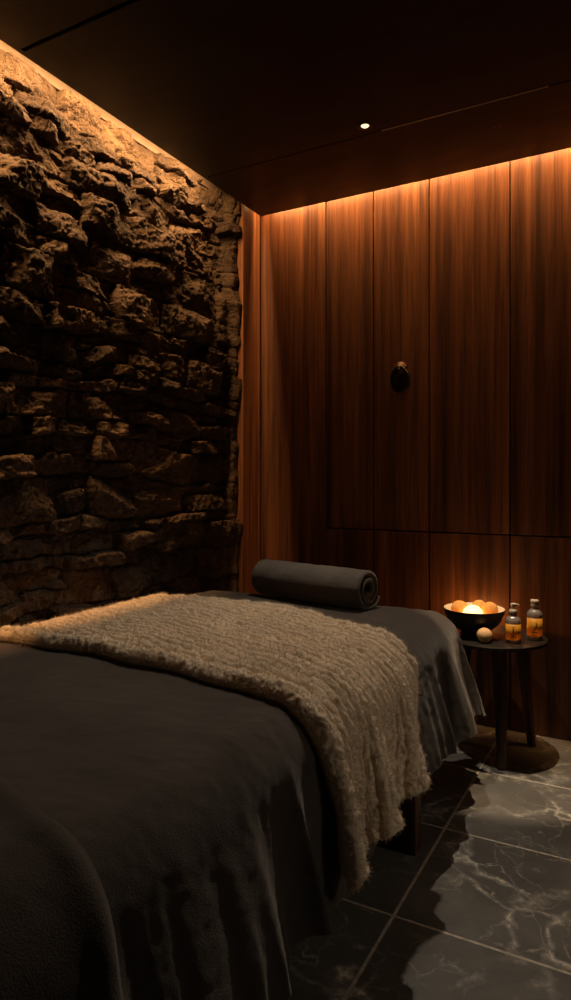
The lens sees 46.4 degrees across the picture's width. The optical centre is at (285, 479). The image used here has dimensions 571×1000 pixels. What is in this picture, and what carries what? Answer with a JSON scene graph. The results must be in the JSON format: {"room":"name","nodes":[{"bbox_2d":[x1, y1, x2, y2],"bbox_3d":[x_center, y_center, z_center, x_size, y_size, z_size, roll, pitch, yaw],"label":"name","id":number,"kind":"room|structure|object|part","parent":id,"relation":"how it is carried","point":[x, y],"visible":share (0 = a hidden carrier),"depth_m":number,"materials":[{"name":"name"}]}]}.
{"room":"spa massage room","nodes":[
{"label":"spa massage room","id":0,"kind":"room"},
{"bbox_2d":[0,49,242,627],"bbox_3d":[-1.487,-0.189,1.692,0.128,2.878,4.940,0,0,29],"label":"wall","id":1,"kind":"structure","parent":0,"point":[120,303],"depth_m":2.96,"materials":[{"name":"stone"}]},
{"bbox_2d":[0,40,227,194],"bbox_3d":[-1.537,-1.655,1.719,0.042,0.067,4.940,0,0,29],"label":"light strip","id":2,"kind":"structure","parent":1,"relation":"attached to","point":[55,82],"depth_m":3.01,"materials":[{"name":"paint"}]},
{"bbox_2d":[0,0,570,215],"bbox_3d":[0.001,-1.580,0.892,3.156,0.060,5.165,0,0,29],"label":"ceiling","id":3,"kind":"structure","parent":0,"point":[266,101],"depth_m":2.58,"materials":[{"name":"paint"}]},
{"bbox_2d":[357,122,372,129],"bbox_3d":[0.348,-1.549,2.914,0.066,0.010,0.066,0,0,29],"label":"recessed light","id":4,"kind":"object","parent":3,"relation":"in","point":[364,125],"visible":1,"depth_m":2.91,"materials":[{"name":"white metal"}]},
{"bbox_2d":[381,86,548,130],"bbox_3d":[0.731,-1.559,2.788,0.695,0.022,0.005,0,0,29],"label":"trim","id":5,"kind":"structure","parent":3,"relation":"attached to","point":[545,86],"depth_m":2.77,"materials":[{"name":"black"}]},
{"bbox_2d":[288,724,570,999],"bbox_3d":[-0.068,1.280,1.046,3.425,0.060,5.370,0,0,29],"label":"floor","id":6,"kind":"structure","parent":0,"point":[481,910],"depth_m":1.98,"materials":[{"name":"stone"}]},
{"bbox_2d":[377,794,420,855],"bbox_3d":[-0.376,0.919,2.053,1.268,0.662,2.480,0,0,29],"label":"bed","id":7,"kind":"object","parent":6,"relation":"on","point":[408,841],"visible":0.05,"depth_m":2.22,"materials":[{"name":"fabric"},{"name":"wood"}]},
{"bbox_2d":[0,590,485,999],"bbox_3d":[-0.360,0.827,2.063,1.429,0.541,2.757,0,0,29],"label":"sheet","id":8,"kind":"object","parent":7,"relation":"on","point":[204,815],"visible":0.51,"depth_m":1.38,"materials":[{"name":"grey fabric"}]},
{"bbox_2d":[0,775,123,999],"bbox_3d":[-0.885,0.770,1.127,1.506,0.527,0.674,0,0,29],"label":"folded blanket","id":9,"kind":"object","parent":8,"relation":"on","point":[58,939],"visible":1,"depth_m":0.90,"materials":[{"name":"grey fabric"}]},
{"bbox_2d":[0,591,431,894],"bbox_3d":[-0.220,0.735,2.338,1.494,0.451,1.070,0,0,29],"label":"throw blanket","id":10,"kind":"object","parent":8,"relation":"on","point":[352,688],"visible":1,"depth_m":1.98,"materials":[{"name":"beige fabric"}]},
{"bbox_2d":[251,559,379,609],"bbox_3d":[0.125,0.473,3.073,0.638,0.170,0.177,0,0,42],"label":"rolled towel","id":11,"kind":"object","parent":8,"relation":"on","point":[323,584],"visible":1,"depth_m":2.96,"materials":[{"name":"grey fabric"}]},
{"bbox_2d":[456,625,547,769],"bbox_3d":[0.959,0.984,3.072,0.472,0.533,0.472,0,0,29],"label":"side table","id":12,"kind":"object","parent":6,"relation":"on","point":[498,646],"visible":0.55,"depth_m":2.90,"materials":[{"name":"paint"}]},
{"bbox_3d":[0.846,0.993,3.178,0.087,0.513,0.066,0,0,44],"label":"leg","id":13,"kind":"part","parent":12,"relation":"part of","materials":[{"name":"brown wood"}]},
{"bbox_2d":[443,602,504,637],"bbox_3d":[0.874,0.655,3.084,0.277,0.124,0.277,0,0,29],"label":"bowl","id":14,"kind":"object","parent":12,"relation":"on","point":[469,624],"visible":0.77,"depth_m":2.99,"materials":[{"name":"black ceramic"}]},
{"bbox_2d":[451,600,467,612],"bbox_3d":[0.811,0.598,3.098,0.078,0.075,0.078,0,0,29],"label":"ball","id":15,"kind":"object","parent":14,"relation":"in","point":[458,606],"visible":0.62,"depth_m":3.07,"materials":[{"name":"orange"}]},
{"bbox_2d":[463,605,482,613],"bbox_3d":[0.855,0.615,3.039,0.092,0.089,0.092,0,0,29],"label":"globe light","id":16,"kind":"object","parent":14,"relation":"in","point":[474,609],"visible":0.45,"depth_m":3.01,"materials":[{"name":"white glass"}]},
{"bbox_2d":[472,600,484,608],"bbox_3d":[0.911,0.599,3.128,0.073,0.070,0.073,0,0,29],"label":"ball","id":17,"kind":"object","parent":14,"relation":"in","point":[479,603],"visible":0.4,"depth_m":3.11,"materials":[{"name":"orange"}]},
{"bbox_2d":[481,602,497,613],"bbox_3d":[0.935,0.594,3.045,0.074,0.072,0.074,0,0,29],"label":"ball","id":18,"kind":"object","parent":14,"relation":"in","point":[488,607],"visible":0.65,"depth_m":3.02,"materials":[{"name":"orange"}]},
{"bbox_2d":[477,628,491,642],"bbox_3d":[0.879,0.685,2.941,0.066,0.064,0.066,0,0,29],"label":"ball","id":19,"kind":"object","parent":12,"relation":"on","point":[484,635],"visible":1,"depth_m":2.92,"materials":[{"name":"beige"}]},
{"bbox_3d":[0.933,0.993,2.905,0.066,0.513,0.078,0,0,8],"label":"leg","id":20,"kind":"part","parent":12,"relation":"part of","materials":[{"name":"brown wood"}]},
{"bbox_2d":[506,603,520,642],"bbox_3d":[1.007,0.630,2.942,0.065,0.172,0.066,0,0,19],"label":"oil bottle","id":21,"kind":"object","parent":12,"relation":"on","point":[513,631],"visible":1,"depth_m":2.92,"materials":[{"name":"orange glass"}]},
{"bbox_3d":[1.128,0.993,3.133,0.087,0.513,0.066,0,0,-19],"label":"leg","id":22,"kind":"part","parent":12,"relation":"part of","materials":[{"name":"brown wood"}]},
{"bbox_2d":[527,599,542,640],"bbox_3d":[1.121,0.627,2.994,0.066,0.177,0.067,0,0,19],"label":"oil bottle","id":23,"kind":"object","parent":12,"relation":"on","point":[534,624],"visible":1,"depth_m":2.97,"materials":[{"name":"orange glass"}]},
{"bbox_2d":[327,161,570,728],"bbox_3d":[1.118,-0.220,3.421,3.425,2.940,0.125,0,0,29],"label":"wall","id":24,"kind":"structure","parent":0,"point":[510,534],"depth_m":3.34,"materials":[{"name":"brown wood"}]},
{"bbox_2d":[260,202,326,596],"bbox_3d":[0.038,-0.212,3.925,0.447,2.916,0.022,0,0,29],"label":"wood panel","id":25,"kind":"object","parent":24,"relation":"attached to","point":[293,243],"visible":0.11,"depth_m":3.91,"materials":[{"name":"brown wood"}]},
{"bbox_2d":[327,529,373,572],"bbox_3d":[0.363,0.762,3.747,0.281,0.967,0.022,0,0,29],"label":"wood panel","id":26,"kind":"object","parent":24,"relation":"attached to","point":[347,548],"visible":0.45,"depth_m":3.73,"materials":[{"name":"brown wood"}]},
{"bbox_2d":[327,191,373,528],"bbox_3d":[0.363,-0.700,3.747,0.281,1.941,0.022,0,0,29],"label":"wood panel","id":27,"kind":"object","parent":24,"relation":"attached to","point":[350,220],"visible":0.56,"depth_m":3.73,"materials":[{"name":"brown wood"}]},
{"bbox_2d":[374,530,429,609],"bbox_3d":[0.626,0.762,3.603,0.308,0.967,0.022,0,0,29],"label":"wood panel","id":28,"kind":"object","parent":24,"relation":"attached to","point":[401,559],"visible":0.44,"depth_m":3.59,"materials":[{"name":"brown wood"}]},
{"bbox_2d":[374,179,429,530],"bbox_3d":[0.616,-0.700,3.585,0.308,1.941,0.064,0,0,29],"label":"wood panel","id":29,"kind":"object","parent":24,"relation":"attached to","point":[402,212],"visible":0.97,"depth_m":3.59,"materials":[{"name":"brown wood"}]},
{"bbox_3d":[0.615,-0.601,3.579,0.076,0.076,0.030,0,0,29],"label":"ring pull","id":30,"kind":"part","parent":29,"relation":"part of","materials":[{"name":"brown metal"}]},
{"bbox_3d":[0.620,-0.546,3.588,0.104,0.148,0.010,0,0,29],"label":"plate","id":31,"kind":"part","parent":29,"relation":"part of","materials":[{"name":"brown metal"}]},
{"bbox_2d":[430,533,509,728],"bbox_3d":[0.945,0.762,3.429,0.406,0.967,0.022,0,0,29],"label":"wood panel","id":32,"kind":"object","parent":24,"relation":"attached to","point":[470,568],"visible":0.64,"depth_m":3.40,"materials":[{"name":"brown wood"}]},
{"bbox_2d":[430,161,509,533],"bbox_3d":[0.945,-0.700,3.429,0.406,1.941,0.022,0,0,29],"label":"wood panel","id":33,"kind":"object","parent":24,"relation":"attached to","point":[470,209],"visible":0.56,"depth_m":3.42,"materials":[{"name":"brown wood"}]},
{"bbox_2d":[511,536,570,739],"bbox_3d":[1.310,0.762,3.228,0.416,0.967,0.022,0,0,29],"label":"wood panel","id":34,"kind":"object","parent":24,"relation":"attached to","point":[540,566],"visible":0.92,"depth_m":3.24,"materials":[{"name":"brown wood"}]},
{"bbox_2d":[511,148,570,536],"bbox_3d":[1.310,-0.700,3.228,0.416,1.941,0.022,0,0,29],"label":"wood panel","id":35,"kind":"object","parent":24,"relation":"attached to","point":[540,184],"visible":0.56,"depth_m":3.25,"materials":[{"name":"brown wood"}]},
{"bbox_3d":[-1.545,-0.220,1.872,0.142,2.940,5.200,0,0,29],"label":"wall","id":36,"kind":"structure","parent":0,"visible":0},
{"bbox_2d":[228,194,259,593],"bbox_3d":[-0.251,-0.215,3.950,0.117,2.930,0.188,0,0,29],"label":"wall panel","id":37,"kind":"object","parent":36,"relation":"attached to","point":[248,242],"depth_m":3.89,"materials":[{"name":"brown wood"}]}
]}

